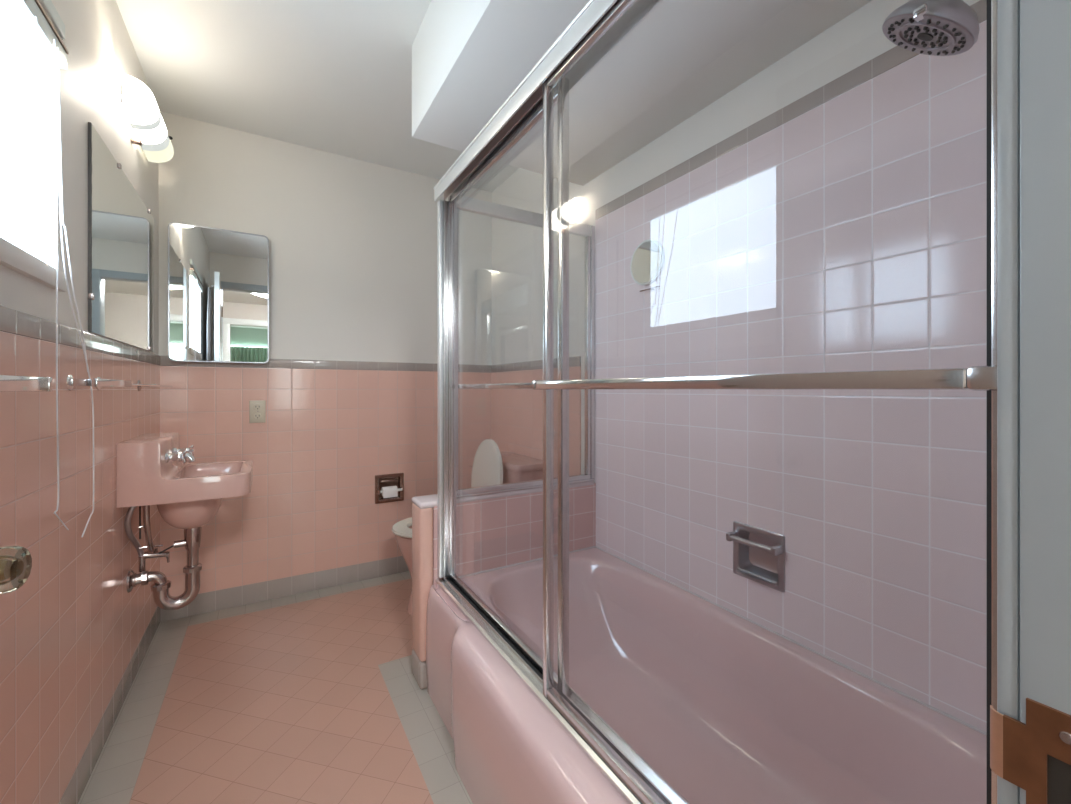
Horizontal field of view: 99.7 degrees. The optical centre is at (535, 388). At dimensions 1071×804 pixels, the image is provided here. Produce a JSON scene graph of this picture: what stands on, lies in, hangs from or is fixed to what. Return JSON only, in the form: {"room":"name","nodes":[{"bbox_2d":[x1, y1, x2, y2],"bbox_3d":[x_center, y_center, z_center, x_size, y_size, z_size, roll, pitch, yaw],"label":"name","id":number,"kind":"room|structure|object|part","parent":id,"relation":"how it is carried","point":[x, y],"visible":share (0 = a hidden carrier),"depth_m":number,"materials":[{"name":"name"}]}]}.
{"room":"bathroom","nodes":[
{"label":"bathroom","id":0,"kind":"room"},
{"bbox_2d":[0,0,160,803],"bbox_3d":[-1.130,-0.106,0.951,0.122,2.380,2.850,0,0,-31],"label":"wall","id":1,"kind":"structure","parent":0,"point":[74,642],"depth_m":1.17,"materials":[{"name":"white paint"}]},
{"bbox_2d":[0,375,51,391],"bbox_3d":[-0.874,-0.009,0.716,0.074,0.027,0.284,0,0,-31],"label":"towel bar","id":2,"kind":"object","parent":1,"relation":"attached to","point":[8,383],"visible":1,"depth_m":0.76,"materials":[{"name":"silver metal"}]},
{"bbox_2d":[0,237,65,291],"bbox_3d":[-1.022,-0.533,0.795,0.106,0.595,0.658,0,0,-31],"label":"window sill","id":3,"kind":"structure","parent":1,"relation":"in","point":[13,257],"depth_m":0.93,"materials":[{"name":"white paint"}]},
{"bbox_2d":[0,0,93,536],"bbox_3d":[-1.025,-0.249,0.886,0.055,1.257,0.773,0,0,-31],"label":"roller shade","id":4,"kind":"object","parent":1,"relation":"attached to","point":[32,32],"visible":1,"depth_m":0.97,"materials":[{"name":"white translucent shade fabric"}]},
{"bbox_3d":[-1.076,-0.217,1.008,0.005,1.109,0.171,0,0,-31],"label":"pull cord","id":5,"kind":"part","parent":4,"relation":"part of","materials":[{"name":"white plastic"}]},
{"bbox_3d":[-1.131,-0.408,1.108,0.003,0.727,0.203,0,0,-31],"label":"pull cord","id":6,"kind":"part","parent":4,"relation":"part of","materials":[{"name":"white plastic"}]},
{"bbox_3d":[-1.132,-0.196,1.113,0.006,1.151,0.274,0,0,-31],"label":"pull cord","id":7,"kind":"part","parent":4,"relation":"part of","materials":[{"name":"white plastic"}]},
{"bbox_2d":[67,375,131,390],"bbox_3d":[-1.217,-0.016,1.272,0.059,0.040,0.340,0,0,-31],"label":"towel bar","id":8,"kind":"object","parent":1,"relation":"attached to","point":[99,383],"visible":1,"depth_m":1.15,"materials":[{"name":"silver metal"}]},
{"bbox_3d":[-1.168,-0.016,1.138,0.006,0.040,0.040,0,0,-31],"label":"wall plate","id":9,"kind":"part","parent":8,"relation":"part of","materials":[{"name":"silver metal"}]},
{"bbox_3d":[-1.149,-0.016,1.149,0.044,0.018,0.018,0,0,-31],"label":"post","id":10,"kind":"part","parent":8,"relation":"part of","materials":[{"name":"silver metal"}]},
{"bbox_2d":[88,122,153,351],"bbox_3d":[-1.463,-0.459,1.626,0.011,0.596,0.828,0,0,-31],"label":"wall mirror","id":11,"kind":"object","parent":1,"relation":"attached to","point":[120,224],"visible":1,"depth_m":1.49,"materials":[{"name":"white mirror"}]},
{"bbox_2d":[118,73,173,162],"bbox_3d":[-1.469,-0.988,1.726,0.105,0.144,0.448,0,0,-31],"label":"vanity light","id":12,"kind":"object","parent":1,"relation":"attached to","point":[148,127],"visible":1,"depth_m":1.63,"materials":[{"name":"white glass"}]},
{"bbox_3d":[-1.388,-1.001,1.575,0.023,0.023,0.070,0,0,-31],"label":"bulb","id":13,"kind":"part","parent":12,"relation":"part of","materials":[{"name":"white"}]},
{"bbox_3d":[-1.379,-1.001,1.580,0.087,0.118,0.105,0,0,-31],"label":"lamp shade","id":14,"kind":"part","parent":12,"relation":"part of","materials":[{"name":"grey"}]},
{"bbox_3d":[-1.454,-1.001,1.707,0.087,0.118,0.110,0,0,-31],"label":"lamp shade","id":15,"kind":"part","parent":12,"relation":"part of","materials":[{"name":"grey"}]},
{"bbox_3d":[-1.547,-1.001,1.862,0.086,0.117,0.132,0,0,-31],"label":"lamp shade","id":16,"kind":"part","parent":12,"relation":"part of","materials":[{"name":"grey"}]},
{"bbox_2d":[124,505,169,571],"bbox_3d":[-1.419,0.536,1.648,0.089,0.287,0.189,0,0,-21],"label":"supplies","id":17,"kind":"object","parent":1,"relation":"attached to","point":[152,551],"visible":0.91,"depth_m":1.64,"materials":[{"name":"silver metal"}]},
{"bbox_3d":[-1.413,0.466,1.615,0.005,0.141,0.005,0,0,-8],"label":"lift rod","id":18,"kind":"part","parent":17,"relation":"part of","materials":[{"name":"grey metal"}]},
{"bbox_3d":[-1.467,0.650,1.685,0.022,0.057,0.022,0,0,-31],"label":"valve stem","id":19,"kind":"part","parent":17,"relation":"part of","materials":[{"name":"silver metal"}]},
{"bbox_3d":[-1.426,0.623,1.700,0.030,0.086,0.100,0,0,21],"label":"valve handle","id":20,"kind":"part","parent":17,"relation":"part of","materials":[{"name":"silver metal"}]},
{"bbox_2d":[132,380,171,390],"bbox_3d":[-1.495,-0.013,1.736,0.056,0.044,0.728,0,0,-31],"label":"towel bar","id":21,"kind":"object","parent":1,"relation":"attached to","point":[139,384],"visible":0.97,"depth_m":1.75,"materials":[{"name":"silver metal"}]},
{"bbox_3d":[-1.533,-0.013,1.752,0.008,0.044,0.044,0,0,-31],"label":"wall plate","id":22,"kind":"part","parent":21,"relation":"part of","materials":[{"name":"silver metal"}]},
{"bbox_2d":[116,432,252,528],"bbox_3d":[-1.319,0.357,1.752,0.372,0.353,0.396,0,0,-31],"label":"sink","id":23,"kind":"object","parent":1,"relation":"attached to","point":[150,470],"visible":1,"depth_m":1.61,"materials":[{"name":"pink porcelain"},{"name":"polished chrome"}]},
{"bbox_2d":[126,526,201,609],"bbox_3d":[-1.382,0.684,1.693,0.216,0.304,0.081,0,0,-37],"label":"trap","id":24,"kind":"object","parent":23,"relation":"attached to","point":[161,585],"visible":0.95,"depth_m":1.71,"materials":[{"name":"silver metal"}]},
{"bbox_3d":[-1.423,0.706,1.666,0.103,0.065,0.038,0,0,-41],"label":"waste arm","id":25,"kind":"part","parent":24,"relation":"part of","materials":[{"name":"silver metal"}]},
{"bbox_2d":[165,450,186,463],"bbox_3d":[-1.310,0.250,1.650,0.061,0.045,0.045,0,0,-31],"label":"tap","id":26,"kind":"object","parent":23,"relation":"on","point":[182,457],"depth_m":1.64,"materials":[{"name":"silver metal"}]},
{"bbox_2d":[170,452,195,461],"bbox_3d":[-1.351,0.262,1.733,0.080,0.043,0.024,0,0,-31],"label":"faucet","id":27,"kind":"object","parent":23,"relation":"on","point":[190,458],"depth_m":1.73,"materials":[{"name":"silver metal"}]},
{"bbox_2d":[174,445,193,455],"bbox_3d":[-1.404,0.250,1.808,0.061,0.045,0.045,0,0,-31],"label":"tap","id":28,"kind":"object","parent":23,"relation":"on","point":[190,450],"depth_m":1.80,"materials":[{"name":"silver metal"}]},
{"bbox_2d":[78,571,472,803],"bbox_3d":[-0.323,1.109,1.367,1.713,0.050,2.740,0,0,-31],"label":"floor","id":29,"kind":"structure","parent":0,"point":[311,697],"depth_m":1.50,"materials":[{"name":"pink tile"}]},
{"bbox_2d":[392,439,542,614],"bbox_3d":[-0.367,0.676,2.360,0.747,0.815,0.520,0,0,-31],"label":"toilet","id":30,"kind":"object","parent":29,"relation":"on","point":[491,466],"visible":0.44,"depth_m":2.30,"materials":[{"name":"pink ceramic"}]},
{"bbox_3d":[-0.466,0.680,2.289,0.504,0.020,0.368,0,0,-31],"label":"seat","id":31,"kind":"part","parent":30,"relation":"part of","materials":[{"name":"beige plastic"}]},
{"bbox_3d":[-0.440,0.888,2.304,0.539,0.392,0.352,0,0,-31],"label":"bowl","id":32,"kind":"part","parent":30,"relation":"part of","materials":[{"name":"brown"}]},
{"bbox_3d":[-0.263,0.474,2.409,0.060,0.410,0.360,0,0,-31],"label":"lid","id":33,"kind":"part","parent":30,"relation":"part of","materials":[{"name":"beige plastic"}]},
{"bbox_3d":[-0.133,0.394,2.487,0.214,0.036,0.500,0,0,-31],"label":"tank lid","id":34,"kind":"part","parent":30,"relation":"part of","materials":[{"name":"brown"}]},
{"bbox_3d":[-0.133,0.551,2.487,0.196,0.279,0.480,0,0,-31],"label":"tank","id":35,"kind":"part","parent":30,"relation":"part of","materials":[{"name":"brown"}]},
{"bbox_2d":[426,546,986,803],"bbox_3d":[0.303,0.892,1.172,0.816,0.383,1.502,0,0,-31],"label":"bathtub","id":36,"kind":"object","parent":29,"relation":"on","point":[724,706],"visible":0.76,"depth_m":1.23,"materials":[{"name":"pink ceramic"}]},
{"bbox_2d":[434,0,996,803],"bbox_3d":[0.041,-0.017,1.015,0.128,1.439,1.503,0,0,-30],"label":"shower door frame","id":37,"kind":"structure","parent":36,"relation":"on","point":[599,26],"depth_m":1.01,"materials":[{"name":"silver metal"}]},
{"bbox_3d":[-0.317,0.000,1.656,0.049,1.366,0.034,0,0,-31],"label":"wall post","id":38,"kind":"part","parent":37,"relation":"part of","materials":[{"name":"silver metal"}]},
{"bbox_3d":[-0.122,-0.691,1.344,0.018,0.030,0.705,0,0,-31],"label":"rail","id":39,"kind":"part","parent":37,"relation":"part of","materials":[{"name":"silver metal"}]},
{"bbox_3d":[-0.122,0.685,1.344,0.018,0.020,0.705,0,0,-31],"label":"rail","id":40,"kind":"part","parent":37,"relation":"part of","materials":[{"name":"silver metal"}]},
{"bbox_3d":[0.047,-0.709,1.019,0.079,0.054,1.502,0,0,-31],"label":"header rail","id":41,"kind":"part","parent":37,"relation":"part of","materials":[{"name":"silver metal"}]},
{"bbox_3d":[0.216,-0.691,0.702,0.018,0.030,0.718,0,0,-31],"label":"rail","id":42,"kind":"part","parent":37,"relation":"part of","materials":[{"name":"silver metal"}]},
{"bbox_3d":[0.216,0.679,0.702,0.018,0.020,0.718,0,0,-31],"label":"rail","id":43,"kind":"part","parent":37,"relation":"part of","materials":[{"name":"silver metal"}]},
{"bbox_2d":[159,111,491,621],"bbox_3d":[-1.049,-0.106,2.587,1.933,2.380,0.122,0,0,-31],"label":"wall","id":44,"kind":"structure","parent":0,"point":[347,384],"depth_m":2.45,"materials":[{"name":"pink tile"}]},
{"bbox_2d":[168,222,268,363],"bbox_3d":[-1.538,-0.453,2.211,0.405,0.650,0.035,0,0,-31],"label":"mirror","id":45,"kind":"object","parent":44,"relation":"attached to","point":[218,279],"visible":1,"depth_m":2.19,"materials":[{"name":"grey metal"}]},
{"bbox_2d":[249,400,265,422],"bbox_3d":[-1.412,0.115,2.297,0.070,0.114,0.008,0,0,-31],"label":"wall outlet","id":46,"kind":"object","parent":44,"relation":"attached to","point":[257,408],"visible":1,"depth_m":2.29,"materials":[{"name":"beige plastic"}]},
{"bbox_2d":[254,404,260,409],"bbox_3d":[-1.411,0.092,2.295,0.033,0.033,0.002,0,0,-31],"label":"socket","id":47,"kind":"object","parent":46,"relation":"attached to","point":[256,406],"depth_m":2.29,"materials":[{"name":"grey plastic"}]},
{"bbox_2d":[254,413,260,418],"bbox_3d":[-1.411,0.138,2.295,0.033,0.033,0.002,0,0,-31],"label":"socket","id":48,"kind":"object","parent":46,"relation":"attached to","point":[256,415],"depth_m":2.29,"materials":[{"name":"grey plastic"}]},
{"bbox_2d":[375,473,403,503],"bbox_3d":[-0.850,0.577,2.632,0.164,0.164,0.097,0,0,-31],"label":"toilet paper holder","id":49,"kind":"object","parent":44,"relation":"attached to","point":[396,479],"visible":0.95,"depth_m":2.65,"materials":[{"name":"silver metal"}]},
{"bbox_2d":[381,486,397,497],"bbox_3d":[-0.838,0.588,2.594,0.081,0.058,0.053,0,0,-31],"label":"toilet paper roll","id":50,"kind":"object","parent":49,"relation":"on","point":[390,491],"visible":0.98,"depth_m":2.57,"materials":[{"name":"white paper"}]},
{"bbox_2d":[116,0,871,191],"bbox_3d":[-0.354,-1.154,1.419,1.993,0.404,2.900,0,0,-31],"label":"ceiling","id":51,"kind":"structure","parent":0,"point":[405,85],"depth_m":1.60,"materials":[{"name":"white paint"}]},
{"bbox_2d":[412,481,595,688],"bbox_3d":[-0.100,0.747,1.875,0.800,0.674,0.121,0,0,-31],"label":"wall partition","id":52,"kind":"structure","parent":0,"point":[495,530],"depth_m":1.75,"materials":[{"name":"pink tile"}]},
{"bbox_2d":[456,196,594,497],"bbox_3d":[-0.034,-0.161,1.865,0.686,1.140,0.032,0,0,-31],"label":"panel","id":53,"kind":"object","parent":52,"relation":"on","point":[468,204],"visible":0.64,"depth_m":1.97,"materials":[{"name":"silver metal"}]},
{"bbox_3d":[-0.026,-0.707,1.870,0.666,0.048,0.024,0,0,-31],"label":"rail","id":54,"kind":"part","parent":53,"relation":"part of","materials":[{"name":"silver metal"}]},
{"bbox_3d":[-0.026,0.396,1.870,0.666,0.028,0.024,0,0,-31],"label":"rail","id":55,"kind":"part","parent":53,"relation":"part of","materials":[{"name":"silver metal"}]},
{"bbox_3d":[-0.034,0.405,1.865,0.686,0.009,0.032,0,0,-31],"label":"sill","id":56,"kind":"part","parent":53,"relation":"part of","materials":[{"name":"silver metal"}]},
{"bbox_2d":[491,0,986,731],"bbox_3d":[0.427,-0.106,1.878,0.122,2.380,2.850,0,0,-31],"label":"wall","id":57,"kind":"structure","parent":0,"point":[826,212],"depth_m":1.24,"materials":[{"name":"pink tile"}]},
{"bbox_2d":[630,239,663,291],"bbox_3d":[0.424,-0.475,1.742,0.024,0.198,0.173,0,0,-31],"label":"mirror","id":58,"kind":"object","parent":57,"relation":"attached to","point":[647,261],"visible":1,"depth_m":1.73,"materials":[{"name":"white plastic"}]},
{"bbox_2d":[632,241,660,282],"bbox_3d":[0.425,-0.488,1.742,0.001,0.157,0.157,0,0,-31],"label":"mirror glass","id":59,"kind":"object","parent":58,"relation":"on","point":[646,259],"depth_m":1.74,"materials":[{"name":"white"}]},
{"bbox_2d":[726,521,784,591],"bbox_3d":[0.668,0.498,1.357,0.088,0.164,0.164,0,0,-31],"label":"soap dish","id":60,"kind":"object","parent":57,"relation":"attached to","point":[758,553],"visible":1,"depth_m":1.37,"materials":[{"name":"grey metal"}]},
{"bbox_2d":[736,568,777,585],"bbox_3d":[0.653,0.561,1.347,0.029,0.010,0.128,0,0,-31],"label":"soap tray","id":61,"kind":"object","parent":60,"relation":"on","point":[743,572],"depth_m":1.34,"materials":[{"name":"grey metal"}]},
{"bbox_3d":[0.342,-0.106,0.250,1.933,2.380,0.120,0,0,-31],"label":"wall","id":62,"kind":"structure","parent":0,"visible":0},
{"bbox_2d":[0,546,31,593],"bbox_3d":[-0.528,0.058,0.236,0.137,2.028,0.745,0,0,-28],"label":"door knob","id":63,"kind":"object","parent":62,"relation":"in","point":[15,561],"depth_m":0.53,"materials":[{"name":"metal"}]},
{"bbox_2d":[882,0,979,55],"bbox_3d":[0.636,-0.597,0.636,0.131,0.178,0.245,0,0,-31],"label":"showerhead","id":64,"kind":"object","parent":62,"relation":"attached to","point":[927,27],"visible":1,"depth_m":0.67,"materials":[{"name":"grey metal"}]},
{"bbox_3d":[0.558,-0.544,0.653,0.016,0.012,0.016,0,0,-31],"label":"spray lever","id":65,"kind":"part","parent":64,"relation":"part of","materials":[{"name":"silver metal"}]},
{"bbox_2d":[990,698,1070,803],"bbox_3d":[0.313,0.231,0.275,0.006,0.076,0.056,0,0,-26],"label":"strike plate","id":66,"kind":"object","parent":62,"relation":"attached to","point":[1034,756],"visible":1,"depth_m":0.28,"materials":[{"name":"brown metal"}]},
{"bbox_2d":[997,0,1070,803],"bbox_3d":[0.015,0.024,0.048,0.885,2.120,0.134,0,0,-31],"label":"trim","id":67,"kind":"structure","parent":62,"relation":"attached to","point":[1034,36],"depth_m":0.28,"materials":[{"name":"grey paint"}]},
{"bbox_3d":[0.331,0.029,0.308,0.060,2.110,0.011,0,0,-31],"label":"casing","id":68,"kind":"part","parent":67,"relation":"part of","materials":[{"name":"grey paint"}]}
]}

